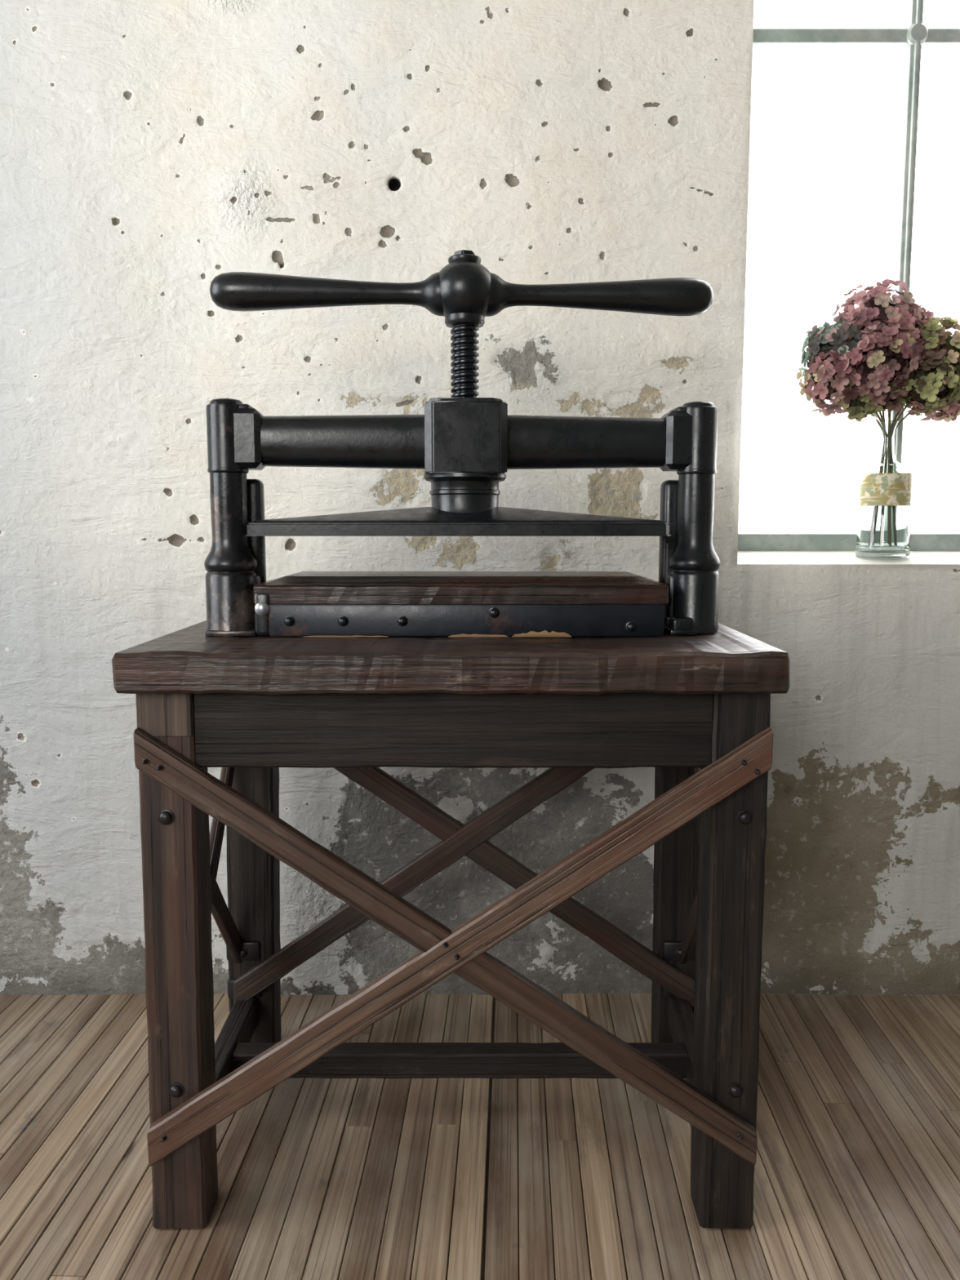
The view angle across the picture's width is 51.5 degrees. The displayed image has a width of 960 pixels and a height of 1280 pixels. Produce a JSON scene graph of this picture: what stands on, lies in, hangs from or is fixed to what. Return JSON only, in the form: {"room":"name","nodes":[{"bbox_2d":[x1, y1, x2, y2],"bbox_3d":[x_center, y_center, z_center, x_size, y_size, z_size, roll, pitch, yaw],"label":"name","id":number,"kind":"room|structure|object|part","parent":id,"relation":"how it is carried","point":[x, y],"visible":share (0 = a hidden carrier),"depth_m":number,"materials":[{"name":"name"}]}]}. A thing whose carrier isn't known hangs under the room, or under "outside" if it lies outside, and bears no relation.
{"room":"print shop","nodes":[
{"label":"print shop","id":0,"kind":"room"},
{"bbox_2d":[0,0,959,995],"bbox_3d":[0.000,-0.783,2.074,4.600,3.000,0.418,0,7,0],"label":"wall","id":1,"kind":"structure","parent":0,"point":[152,151],"depth_m":1.91,"materials":[{"name":"paint"}]},
{"bbox_2d":[737,533,959,551],"bbox_3d":[1.101,-0.207,2.135,1.217,0.042,0.040,0,7,0],"label":"rail","id":2,"kind":"object","parent":1,"relation":"attached to","point":[746,542],"visible":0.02,"depth_m":2.12,"materials":[{"name":"metal"}]},
{"bbox_2d":[752,28,959,48],"bbox_3d":[1.101,-1.218,2.016,1.197,0.028,0.028,0,7,0],"label":"transom","id":3,"kind":"object","parent":1,"relation":"attached to","point":[762,37],"depth_m":2.00,"materials":[{"name":"paint"}]},
{"bbox_2d":[906,22,928,45],"bbox_3d":[0.878,-1.216,1.995,0.042,0.042,0.014,0,7,0],"label":"boss","id":4,"kind":"object","parent":3,"relation":"attached to","point":[916,32],"visible":1,"depth_m":1.99,"materials":[{"name":"paint"}]},
{"bbox_2d":[854,420,911,557],"bbox_3d":[0.820,-0.304,2.013,0.107,0.270,0.107,0,7,0],"label":"glass vase","id":5,"kind":"object","parent":1,"relation":"on","point":[886,485],"visible":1,"depth_m":1.98,"materials":[{"name":"clear glass"}]},
{"bbox_2d":[795,278,959,431],"bbox_3d":[0.833,-0.449,1.993,0.406,0.528,0.230,-2,7,-14],"label":"hydrangea bouquet","id":6,"kind":"object","parent":5,"relation":"in","point":[882,353],"visible":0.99,"depth_m":1.92,"materials":[{"name":"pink plant"}]},
{"bbox_2d":[0,993,959,1279],"bbox_3d":[0.000,1.022,-0.109,5.401,0.080,5.173,0,7,0],"label":"floor","id":7,"kind":"structure","parent":0,"point":[857,1166],"depth_m":1.51,"materials":[{"name":"brown wood"}]},
{"bbox_2d":[113,620,791,1228],"bbox_3d":[-0.035,0.383,1.553,0.853,0.805,0.538,0,7,0],"label":"wooden table","id":8,"kind":"object","parent":7,"relation":"on","point":[694,709],"visible":0.95,"depth_m":1.31,"materials":[{"name":"brown wood"}]},
{"bbox_3d":[-0.410,0.432,1.357,0.079,0.754,0.074,0,7,0],"label":"leg","id":9,"kind":"part","parent":8,"relation":"part of","materials":[{"name":"brown wood"}]},
{"bbox_3d":[-0.405,0.383,1.780,0.094,0.754,0.065,0,7,0],"label":"leg","id":10,"kind":"part","parent":8,"relation":"part of","materials":[{"name":"brown wood"}]},
{"bbox_2d":[204,249,719,636],"bbox_3d":[-0.021,-0.285,1.472,0.755,0.544,0.240,0,7,0],"label":"press","id":11,"kind":"object","parent":8,"relation":"on","point":[465,444],"visible":1,"depth_m":1.41,"materials":[{"name":"black metal"}]},
{"bbox_3d":[-0.202,-0.494,1.418,0.360,0.060,0.060,0,7,-3],"label":"handle","id":12,"kind":"part","parent":11,"relation":"part of","materials":[{"name":"black metal"}]},
{"bbox_3d":[0.158,-0.497,1.437,0.360,0.060,0.060,0,7,-3],"label":"handle","id":13,"kind":"part","parent":11,"relation":"part of","materials":[{"name":"black metal"}]},
{"bbox_3d":[0.351,0.383,1.780,0.076,0.754,0.065,0,7,0],"label":"leg","id":14,"kind":"part","parent":8,"relation":"part of","materials":[{"name":"brown wood"}]},
{"bbox_3d":[0.338,0.432,1.357,0.075,0.754,0.074,0,7,0],"label":"leg","id":15,"kind":"part","parent":8,"relation":"part of","materials":[{"name":"brown wood"}]},
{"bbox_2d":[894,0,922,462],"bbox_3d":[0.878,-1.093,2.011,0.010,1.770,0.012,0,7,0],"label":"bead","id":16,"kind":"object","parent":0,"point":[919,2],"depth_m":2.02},
{"bbox_3d":[1.101,-1.984,1.928,1.197,0.040,0.040,0,7,0],"label":"rail","id":17,"kind":"object","parent":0,"visible":0},
{"bbox_2d":[887,0,923,463],"bbox_3d":[0.878,-1.095,2.031,0.024,1.770,0.032,0,7,0],"label":"muntin","id":18,"kind":"object","parent":17,"relation":"hanging from","point":[911,4],"visible":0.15,"depth_m":2.03,"materials":[{"name":"paint"}]}
]}

